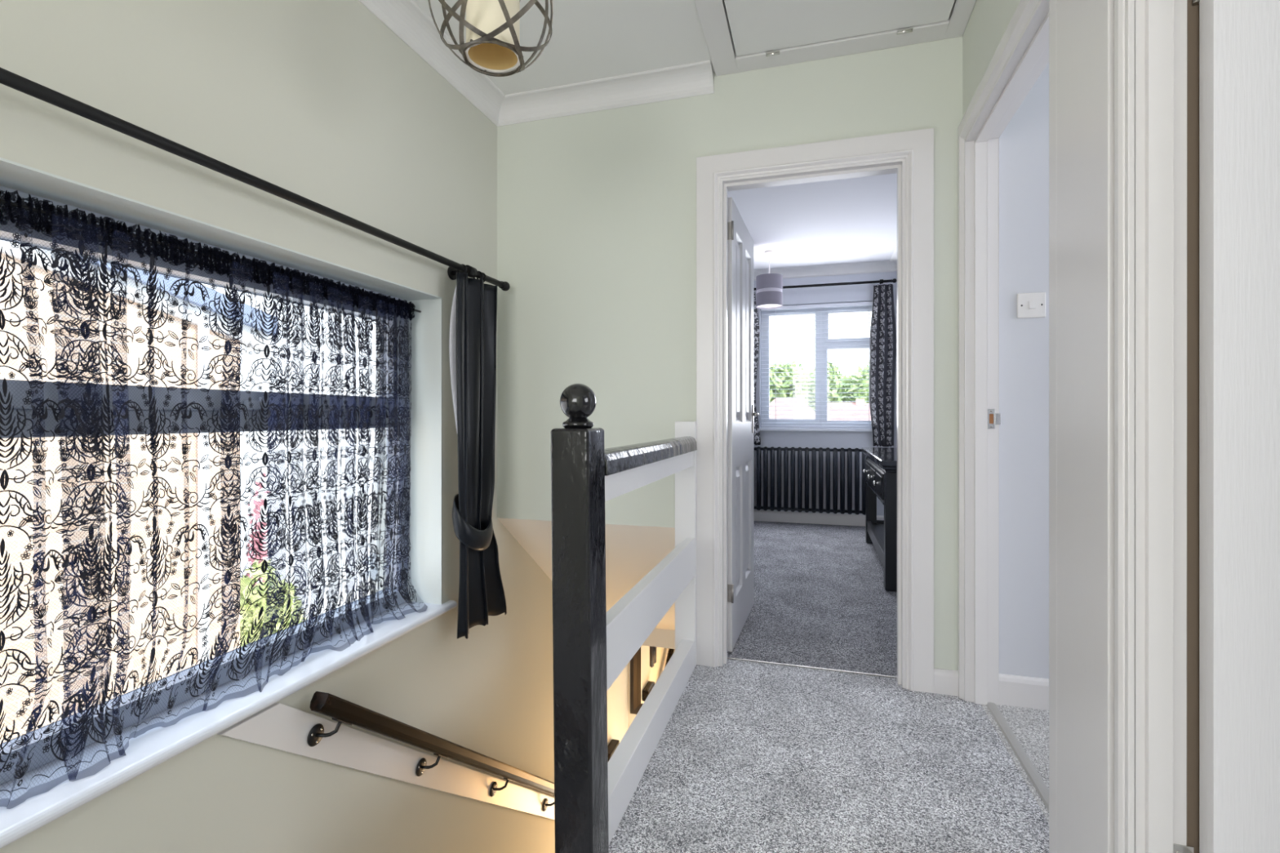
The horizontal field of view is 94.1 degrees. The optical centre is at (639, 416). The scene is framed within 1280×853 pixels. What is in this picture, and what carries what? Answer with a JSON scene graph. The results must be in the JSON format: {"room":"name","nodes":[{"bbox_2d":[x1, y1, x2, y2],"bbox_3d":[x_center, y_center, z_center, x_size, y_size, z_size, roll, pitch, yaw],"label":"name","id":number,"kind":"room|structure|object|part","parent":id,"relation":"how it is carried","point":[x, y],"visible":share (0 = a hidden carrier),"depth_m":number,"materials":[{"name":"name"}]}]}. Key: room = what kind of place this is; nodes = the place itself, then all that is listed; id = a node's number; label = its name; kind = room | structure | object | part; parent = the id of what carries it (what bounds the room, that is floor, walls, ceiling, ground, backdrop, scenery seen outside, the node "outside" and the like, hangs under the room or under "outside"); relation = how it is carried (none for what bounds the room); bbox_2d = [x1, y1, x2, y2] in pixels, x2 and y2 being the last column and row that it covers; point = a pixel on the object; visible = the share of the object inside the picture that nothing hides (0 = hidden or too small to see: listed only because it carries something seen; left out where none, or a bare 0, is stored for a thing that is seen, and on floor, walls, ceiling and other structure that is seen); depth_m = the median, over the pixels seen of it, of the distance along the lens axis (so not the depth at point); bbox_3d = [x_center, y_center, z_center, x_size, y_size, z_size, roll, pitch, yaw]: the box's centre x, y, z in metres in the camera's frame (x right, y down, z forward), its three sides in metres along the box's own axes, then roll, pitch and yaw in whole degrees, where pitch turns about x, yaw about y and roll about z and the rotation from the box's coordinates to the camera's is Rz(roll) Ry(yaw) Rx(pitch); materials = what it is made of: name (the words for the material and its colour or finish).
{"room":"stair landing","nodes":[
{"label":"stair landing","id":0,"kind":"room"},
{"bbox_2d":[0,0,628,852],"bbox_3d":[-0.993,1.105,2.144,0.300,5.250,8.350,0,0,16],"label":"wall","id":1,"kind":"structure","parent":0,"point":[322,102],"depth_m":1.75,"materials":[{"name":"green paint"}]},
{"bbox_2d":[0,190,427,808],"bbox_3d":[-1.077,0.146,1.546,0.121,1.178,1.688,0,0,16],"label":"lace curtain","id":2,"kind":"object","parent":1,"relation":"hanging from","point":[353,295],"visible":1,"depth_m":1.47,"materials":[{"name":"black fabric"}]},
{"bbox_2d":[0,157,442,604],"bbox_3d":[-1.162,0.137,1.571,0.301,1.205,1.697,0,0,16],"label":"trim","id":3,"kind":"structure","parent":1,"relation":"attached to","point":[425,442],"depth_m":2.34,"materials":[{"name":"white paint"}]},
{"bbox_2d":[0,67,510,291],"bbox_3d":[-0.934,-0.577,1.629,0.106,0.056,2.189,0,0,16],"label":"pole","id":4,"kind":"object","parent":1,"relation":"attached to","point":[10,79],"visible":0.96,"depth_m":1.34,"materials":[{"name":"black metal"}]},
{"bbox_2d":[448,264,506,639],"bbox_3d":[-0.662,0.134,2.441,0.124,1.455,0.318,0,0,14],"label":"curtain","id":5,"kind":"object","parent":4,"relation":"hanging from","point":[473,313],"visible":0.99,"depth_m":2.40,"materials":[{"name":"black fabric"}]},
{"bbox_2d":[0,186,554,848],"bbox_3d":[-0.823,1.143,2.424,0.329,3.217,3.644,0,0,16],"label":"window","id":6,"kind":"structure","parent":1,"relation":"in","point":[151,748],"depth_m":1.55,"materials":[{"name":"grey plastic"}]},
{"bbox_3d":[-1.114,0.753,1.554,0.263,0.029,1.810,0,0,16],"label":"sill","id":7,"kind":"part","parent":6,"relation":"part of","materials":[{"name":"white wood"}]},
{"bbox_3d":[-0.553,1.766,2.898,0.080,1.972,2.584,0,0,16],"label":"stair handrail","id":8,"kind":"part","parent":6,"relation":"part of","materials":[{"name":"brown wood"}]},
{"bbox_2d":[217,702,554,819],"bbox_3d":[-0.620,1.873,2.845,0.018,2.192,2.894,0,0,16],"label":"trim","id":9,"kind":"structure","parent":1,"relation":"attached to","point":[278,726],"depth_m":1.96,"materials":[{"name":"white wood"}]},
{"bbox_2d":[358,0,713,126],"bbox_3d":[-0.863,-1.377,0.281,1.005,0.085,4.850,0,0,16],"label":"trim","id":10,"kind":"structure","parent":1,"relation":"attached to","point":[406,19],"depth_m":2.50,"materials":[{"name":"white paint"}]},
{"bbox_2d":[753,245,897,280],"bbox_3d":[0.881,-1.377,4.176,2.145,0.085,3.390,0,0,16],"label":"trim","id":11,"kind":"structure","parent":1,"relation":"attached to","point":[891,265],"depth_m":5.62,"materials":[{"name":"white paint"}]},
{"bbox_2d":[497,518,675,630],"bbox_3d":[-0.092,0.843,3.166,0.850,0.946,1.120,0,0,16],"label":"ceiling","id":12,"kind":"structure","parent":0,"point":[632,552],"depth_m":2.84,"materials":[{"name":"white paint"}]},
{"bbox_2d":[628,661,636,727],"bbox_3d":[0.886,2.520,4.431,2.010,2.420,0.100,0,0,16],"label":"wall","id":13,"kind":"structure","parent":0,"point":[631,716],"depth_m":4.66,"materials":[{"name":"grey paint"}]},
{"bbox_2d":[607,738,619,762],"bbox_3d":[-0.203,2.360,4.178,0.060,0.090,0.200,0,0,16],"label":"rail","id":14,"kind":"object","parent":13,"relation":"attached to","point":[611,747],"visible":0.46,"depth_m":4.17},
{"bbox_2d":[630,645,675,714],"bbox_3d":[0.303,2.000,4.535,0.788,0.630,0.030,0,0,16],"label":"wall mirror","id":15,"kind":"object","parent":13,"relation":"attached to","point":[643,677],"visible":0.24,"depth_m":4.62,"materials":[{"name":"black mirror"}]},
{"bbox_3d":[0.303,2.000,4.535,0.788,0.630,0.030,0,0,16],"label":"mirror frame","id":16,"kind":"part","parent":15,"relation":"part of","materials":[{"name":"black wood"}]},
{"bbox_2d":[649,646,653,667],"bbox_3d":[0.094,1.821,4.572,0.033,0.204,0.057,0,0,16],"label":"coat hook","id":17,"kind":"object","parent":15,"relation":"attached to","point":[651,648],"visible":0.55,"depth_m":4.54,"materials":[{"name":"black"}]},
{"bbox_2d":[640,645,675,703],"bbox_3d":[0.305,2.000,4.543,0.628,0.470,0.010,0,0,16],"label":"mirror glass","id":18,"kind":"object","parent":15,"relation":"attached to","point":[649,675],"depth_m":4.60,"materials":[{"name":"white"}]},
{"bbox_2d":[641,628,675,648],"bbox_3d":[0.805,1.373,4.334,1.910,0.115,1.630,0,0,16],"label":"ceiling","id":19,"kind":"structure","parent":0,"point":[659,637],"depth_m":3.68,"materials":[{"name":"white paint"}]},
{"bbox_2d":[413,0,955,94],"bbox_3d":[0.769,-1.470,-0.201,4.410,0.100,4.850,0,0,16],"label":"ceiling","id":20,"kind":"structure","parent":0,"point":[590,40],"depth_m":2.23,"materials":[{"name":"white paint"}]},
{"bbox_2d":[427,0,553,76],"bbox_3d":[-0.352,-1.135,1.428,0.302,0.567,0.292,0,0,16],"label":"globe pendant lamp","id":21,"kind":"object","parent":20,"relation":"hanging from","point":[492,45],"visible":1,"depth_m":1.39,"materials":[{"name":"brown metal"}]},
{"bbox_3d":[-0.352,-0.986,1.428,0.125,0.248,0.125,0,0,16],"label":"lamp shade","id":22,"kind":"part","parent":21,"relation":"part of","materials":[{"name":"beige fabric"}]},
{"bbox_2d":[693,0,976,75],"bbox_3d":[0.623,-1.411,1.890,0.914,0.018,0.922,0,0,16],"label":"trim","id":23,"kind":"structure","parent":20,"relation":"attached to","point":[712,15],"depth_m":2.23,"materials":[{"name":"white paint"}]},
{"bbox_2d":[724,0,955,56],"bbox_3d":[0.635,-1.467,1.883,0.802,0.146,0.772,0,0,16],"label":"attic hatch","id":24,"kind":"object","parent":20,"relation":"attached to","point":[756,26],"visible":0.98,"depth_m":2.11,"materials":[{"name":"white paint"}]},
{"bbox_2d":[497,36,1048,679],"bbox_3d":[1.466,-0.170,2.158,4.410,2.500,0.130,0,0,16],"label":"wall","id":25,"kind":"structure","parent":0,"point":[597,211],"depth_m":2.50,"materials":[{"name":"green paint"}]},
{"bbox_2d":[727,197,759,652],"bbox_3d":[0.489,0.036,2.906,0.112,1.963,0.708,0,0,18],"label":"door","id":26,"kind":"structure","parent":25,"relation":"in","point":[740,406],"depth_m":2.78,"materials":[{"name":"white wood"}]},
{"bbox_3d":[0.605,0.015,3.188,0.005,0.150,0.036,0,0,18],"label":"handle plate","id":27,"kind":"part","parent":26,"relation":"part of","materials":[{"name":"silver metal"}]},
{"bbox_2d":[727,657,897,678],"bbox_3d":[0.706,1.028,2.435,0.714,0.004,0.006,0,0,16],"label":"trim","id":28,"kind":"structure","parent":25,"relation":"attached to","point":[727,657],"depth_m":2.43,"materials":[{"name":"silver metal"}]},
{"bbox_2d":[696,128,933,693],"bbox_3d":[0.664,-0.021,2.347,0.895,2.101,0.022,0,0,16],"label":"trim","id":29,"kind":"structure","parent":25,"relation":"attached to","point":[915,148],"depth_m":2.26,"materials":[{"name":"white wood"}]},
{"bbox_2d":[933,667,958,696],"bbox_3d":[1.142,0.986,2.209,0.099,0.088,0.016,0,0,16],"label":"baseboard","id":30,"kind":"structure","parent":25,"relation":"attached to","point":[945,681],"depth_m":2.21,"materials":[{"name":"white wood"}]},
{"bbox_2d":[987,408,1000,428],"bbox_3d":[1.263,0.010,2.126,0.042,0.070,0.003,0,0,16],"label":"strike plate","id":31,"kind":"object","parent":25,"relation":"attached to","point":[993,418],"visible":1,"depth_m":2.12,"materials":[{"name":"silver metal"}]},
{"bbox_2d":[999,673,1048,710],"bbox_3d":[2.373,0.978,1.814,2.275,0.105,0.016,0,0,16],"label":"baseboard","id":32,"kind":"structure","parent":25,"relation":"attached to","point":[1017,691],"depth_m":2.11,"materials":[{"name":"white wood"}]},
{"bbox_2d":[1017,292,1045,318],"bbox_3d":[1.385,-0.392,2.107,0.088,0.088,0.013,0,0,16],"label":"light switch","id":33,"kind":"object","parent":25,"relation":"attached to","point":[1028,304],"visible":1,"depth_m":2.10,"materials":[{"name":"white plastic"}]},
{"bbox_2d":[727,173,897,269],"bbox_3d":[0.928,-1.470,4.157,2.245,0.100,3.400,0,0,16],"label":"ceiling","id":34,"kind":"structure","parent":0,"point":[851,220],"depth_m":4.32,"materials":[{"name":"white paint"}]},
{"bbox_2d":[755,250,782,308],"bbox_3d":[1.117,-1.182,5.144,0.224,0.474,0.224,0,0,16],"label":"pendant lamp","id":35,"kind":"object","parent":34,"relation":"hanging from","point":[769,286],"visible":1,"depth_m":5.06,"materials":[{"name":"grey fabric"}]},
{"bbox_2d":[756,304,781,307],"bbox_3d":[1.117,-0.957,5.144,0.218,0.003,0.218,0,0,16],"label":"diffuser","id":36,"kind":"object","parent":35,"relation":"attached to","point":[757,305],"depth_m":5.16,"materials":[{"name":"grey plastic"}]},
{"bbox_3d":[1.117,-1.145,5.144,0.224,0.120,0.224,0,0,16],"label":"lamp shade","id":37,"kind":"part","parent":35,"relation":"part of","materials":[{"name":"grey fabric"}]},
{"bbox_3d":[1.117,-1.001,5.144,0.224,0.112,0.224,0,0,16],"label":"lamp shade","id":38,"kind":"part","parent":35,"relation":"part of","materials":[{"name":"grey fabric"}]},
{"bbox_2d":[753,271,897,515],"bbox_3d":[1.353,1.105,5.950,2.645,5.250,0.280,0,0,16],"label":"wall","id":39,"kind":"structure","parent":0,"point":[856,292],"depth_m":5.69,"materials":[{"name":"grey paint"}]},
{"bbox_2d":[753,446,865,515],"bbox_3d":[1.450,0.662,5.691,1.422,0.737,0.162,0,0,16],"label":"radiator","id":40,"kind":"object","parent":39,"relation":"attached to","point":[758,449],"visible":0.68,"depth_m":5.58,"materials":[{"name":"black metal"}]},
{"bbox_2d":[759,305,872,431],"bbox_3d":[1.754,-0.468,5.762,1.220,1.225,0.215,0,0,16],"label":"window","id":41,"kind":"structure","parent":39,"relation":"in","point":[765,384],"depth_m":5.80,"materials":[{"name":"white plastic"}]},
{"bbox_3d":[1.744,0.130,5.728,1.220,0.030,0.145,0,0,16],"label":"sill","id":42,"kind":"part","parent":41,"relation":"part of","materials":[{"name":"white"}]},
{"bbox_2d":[760,301,872,426],"bbox_3d":[1.742,-0.485,5.723,1.140,1.180,0.035,0,0,16],"label":"blind","id":43,"kind":"object","parent":41,"relation":"attached to","point":[867,303],"visible":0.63,"depth_m":5.73,"materials":[{"name":"white plastic"}]},
{"bbox_3d":[1.742,0.099,5.722,1.136,0.013,0.022,0,0,16],"label":"rail","id":44,"kind":"part","parent":43,"relation":"part of","materials":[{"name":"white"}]},
{"bbox_2d":[753,510,884,526],"bbox_3d":[1.369,0.978,5.792,2.125,0.105,0.016,0,0,16],"label":"baseboard","id":45,"kind":"structure","parent":39,"relation":"attached to","point":[758,515],"depth_m":5.70,"materials":[{"name":"white wood"}]},
{"bbox_2d":[753,278,897,290],"bbox_3d":[1.600,-1.232,5.673,1.555,0.040,0.108,0,0,16],"label":"pole","id":46,"kind":"object","parent":39,"relation":"attached to","point":[881,281],"visible":0.79,"depth_m":5.55,"materials":[{"name":"black metal"}]},
{"bbox_2d":[753,292,760,444],"bbox_3d":[1.042,-0.462,5.817,0.262,1.486,0.062,0,0,16],"label":"curtain","id":47,"kind":"object","parent":46,"relation":"hanging from","point":[757,441],"visible":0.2,"depth_m":5.79,"materials":[{"name":"grey fabric"}]},
{"bbox_2d":[869,284,896,447],"bbox_3d":[2.228,-0.462,5.466,0.231,1.486,0.063,0,0,16],"label":"curtain","id":48,"kind":"object","parent":46,"relation":"hanging from","point":[882,351],"visible":1,"depth_m":5.46,"materials":[{"name":"grey fabric"}]},
{"bbox_2d":[608,520,1048,852],"bbox_3d":[1.265,1.089,1.477,4.410,0.121,8.350,0,0,16],"label":"floor","id":49,"kind":"structure","parent":0,"point":[751,757],"depth_m":1.86,"materials":[{"name":"carpet"}]},
{"bbox_2d":[551,383,608,852],"bbox_3d":[-0.133,0.618,1.348,0.104,1.384,0.110,0,0,16],"label":"newel post","id":50,"kind":"object","parent":49,"relation":"on","point":[577,448],"visible":1,"depth_m":1.30,"materials":[{"name":"black paint"}]},
{"bbox_2d":[604,421,697,844],"bbox_3d":[0.041,0.526,1.949,0.093,1.008,1.138,0,0,16],"label":"balustrade","id":51,"kind":"object","parent":49,"relation":"on","point":[631,620],"visible":0.7,"depth_m":1.85,"materials":[{"name":"white paint"}]},
{"bbox_3d":[0.042,0.112,1.925,0.079,0.057,1.093,0,0,16],"label":"handrail","id":52,"kind":"part","parent":51,"relation":"part of","materials":[{"name":"black paint"}]},
{"bbox_2d":[861,447,897,591],"bbox_3d":[1.787,0.644,4.154,0.376,0.772,1.540,0,0,16],"label":"console table","id":53,"kind":"object","parent":49,"relation":"on","point":[880,471],"visible":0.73,"depth_m":3.62,"materials":[{"name":"black wood"}]},
{"bbox_3d":[1.764,0.427,4.599,0.018,0.155,0.404,0,0,16],"label":"drawer","id":54,"kind":"part","parent":53,"relation":"part of","materials":[{"name":"black paint"}]},
{"bbox_3d":[1.877,0.680,4.843,0.078,0.700,0.078,0,0,16],"label":"leg","id":55,"kind":"part","parent":53,"relation":"part of","materials":[{"name":"black paint"}]},
{"bbox_3d":[1.645,0.427,4.196,0.018,0.155,0.404,0,0,16],"label":"drawer","id":56,"kind":"part","parent":53,"relation":"part of","materials":[{"name":"black paint"}]},
{"bbox_3d":[1.645,0.527,4.196,0.006,0.010,1.290,0,0,16],"label":"bead moulding","id":57,"kind":"part","parent":53,"relation":"part of","materials":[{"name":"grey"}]},
{"bbox_2d":[872,523,884,546],"bbox_3d":[1.805,0.882,4.149,0.298,0.025,1.380,0,0,16],"label":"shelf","id":58,"kind":"object","parent":53,"relation":"attached to","point":[879,527],"depth_m":4.45,"materials":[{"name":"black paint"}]},
{"bbox_3d":[1.526,0.427,3.793,0.018,0.155,0.404,0,0,16],"label":"drawer","id":59,"kind":"part","parent":53,"relation":"part of","materials":[{"name":"black paint"}]},
{"bbox_3d":[1.489,0.680,3.527,0.078,0.700,0.078,0,0,16],"label":"leg","id":60,"kind":"part","parent":53,"relation":"part of","materials":[{"name":"black paint"}]},
{"bbox_2d":[986,702,1048,811],"bbox_3d":[1.134,1.026,1.730,0.036,0.008,0.840,0,0,16],"label":"threshold strip","id":61,"kind":"object","parent":49,"relation":"on","point":[1040,786],"visible":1,"depth_m":1.80,"materials":[{"name":"grey metal"}]},
{"bbox_2d":[962,0,1020,117],"bbox_3d":[0.542,-0.195,-0.134,0.075,2.450,4.850,0,0,16],"label":"wall","id":62,"kind":"structure","parent":0,"point":[988,20],"depth_m":1.96,"materials":[{"name":"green paint"}]},
{"bbox_2d":[965,0,1048,705],"bbox_3d":[1.110,0.004,1.744,0.108,2.051,0.883,0,0,16],"label":"trim","id":63,"kind":"structure","parent":62,"relation":"attached to","point":[1030,58],"depth_m":2.13,"materials":[{"name":"white wood"}]},
{"bbox_2d":[957,0,1057,852],"bbox_3d":[1.049,-0.018,1.747,0.018,2.095,0.944,0,0,16],"label":"trim","id":64,"kind":"structure","parent":62,"relation":"attached to","point":[1025,11],"depth_m":1.62,"materials":[{"name":"white wood"}]},
{"bbox_2d":[1057,0,1114,852],"bbox_3d":[0.881,-0.120,1.180,0.018,2.300,0.239,0,0,16],"label":"trim","id":65,"kind":"structure","parent":62,"relation":"attached to","point":[1085,28],"depth_m":1.16,"materials":[{"name":"white wood"}]},
{"bbox_2d":[1114,0,1135,852],"bbox_3d":[0.723,0.005,0.644,0.018,2.050,0.885,0,0,16],"label":"trim","id":66,"kind":"structure","parent":62,"relation":"attached to","point":[1119,5],"depth_m":1.03,"materials":[{"name":"white wood"}]},
{"bbox_2d":[1124,0,1186,852],"bbox_3d":[0.759,0.019,0.633,0.082,2.021,0.825,0,0,16],"label":"trim","id":67,"kind":"structure","parent":62,"relation":"attached to","point":[1156,611],"depth_m":0.99,"materials":[{"name":"white"}]},
{"bbox_2d":[1173,0,1279,852],"bbox_3d":[1.256,0.036,0.861,0.786,1.963,0.112,0,0,16],"label":"door","id":68,"kind":"structure","parent":62,"relation":"in","point":[1239,40],"depth_m":0.93,"materials":[{"name":"white wood"}]},
{"bbox_3d":[0.900,0.762,0.989,0.030,0.100,0.004,0,0,16],"label":"door hinge","id":69,"kind":"part","parent":68,"relation":"part of","materials":[{"name":"silver metal"}]},
{"bbox_3d":[2.104,-0.170,0.779,2.405,2.500,0.214,0,0,16],"label":"wall partition","id":70,"kind":"structure","parent":0,"visible":0},
{"bbox_2d":[1186,0,1199,852],"bbox_3d":[1.281,-0.195,0.895,0.770,2.450,0.028,0,0,16],"label":"trim","id":71,"kind":"structure","parent":70,"relation":"attached to","point":[1193,11],"depth_m":0.99,"materials":[{"name":"brown"}]},
{"label":"outside","id":72,"kind":"structure","parent":0,"visible":0},
{"bbox_2d":[240,443,377,619],"bbox_3d":[-1.094,4.005,31.604,100.000,0.250,120.000,0,0,16],"label":"ground","id":73,"kind":"structure","parent":72,"point":[246,471],"depth_m":23.66,"materials":[{"name":"white"}]},
{"bbox_2d":[0,240,277,743],"bbox_3d":[-6.456,0.653,2.663,4.108,6.453,7.450,0,0,16],"label":"house","id":74,"kind":"structure","parent":73,"relation":"on","point":[15,544],"depth_m":4.46,"materials":[{"name":"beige brick"}]},
{"bbox_2d":[245,472,270,586],"bbox_3d":[-6.869,2.388,10.703,0.385,2.767,0.402,0,0,41],"label":"shrub","id":75,"kind":"object","parent":73,"relation":"on","point":[258,504],"visible":0.31,"depth_m":10.66,"materials":[{"name":"red plant"}]},
{"bbox_2d":[240,559,306,647],"bbox_3d":[-5.678,2.972,9.034,1.000,1.685,0.988,0,0,16],"label":"bush","id":76,"kind":"object","parent":73,"relation":"on","point":[252,612],"visible":0.4,"depth_m":8.82,"materials":[{"name":"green plant"}]},
{"bbox_2d":[769,360,813,404],"bbox_3d":[9.637,-0.044,40.570,4.171,7.864,4.004,0,0,16],"label":"tree","id":77,"kind":"object","parent":73,"relation":"on","point":[775,391],"visible":0.33,"depth_m":39.44,"materials":[{"name":"green plant"}]},
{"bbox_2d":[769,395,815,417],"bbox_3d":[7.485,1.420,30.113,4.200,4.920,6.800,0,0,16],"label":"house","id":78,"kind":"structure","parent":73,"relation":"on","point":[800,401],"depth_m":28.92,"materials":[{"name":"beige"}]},
{"bbox_2d":[805,360,844,412],"bbox_3d":[14.345,-0.277,47.764,4.367,8.327,4.561,0,0,16],"label":"tree","id":79,"kind":"object","parent":73,"relation":"on","point":[834,371],"visible":0.21,"depth_m":46.71,"materials":[{"name":"green plant"}]},
{"bbox_2d":[810,399,871,428],"bbox_3d":[7.812,1.615,23.030,3.800,4.530,4.400,0,0,16],"label":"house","id":80,"kind":"structure","parent":73,"relation":"on","point":[857,405],"depth_m":22.44,"materials":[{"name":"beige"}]},
{"bbox_2d":[826,364,869,403],"bbox_3d":[14.402,0.258,39.887,4.601,7.259,4.231,0,0,16],"label":"tree","id":81,"kind":"object","parent":73,"relation":"on","point":[855,379],"visible":0.27,"depth_m":39.11,"materials":[{"name":"green plant"}]},
{"bbox_2d":[862,362,869,383],"bbox_3d":[19.514,-0.579,46.306,4.554,8.930,4.319,0,0,16],"label":"tree","id":82,"kind":"object","parent":73,"relation":"on","point":[864,367],"visible":0.02,"depth_m":46.51,"materials":[{"name":"green plant"}]},
{"bbox_2d":[864,403,870,411],"bbox_3d":[12.223,1.545,30.799,3.200,4.670,5.800,0,0,16],"label":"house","id":83,"kind":"structure","parent":73,"relation":"on","point":[867,406],"depth_m":30.31,"materials":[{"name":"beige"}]}
]}

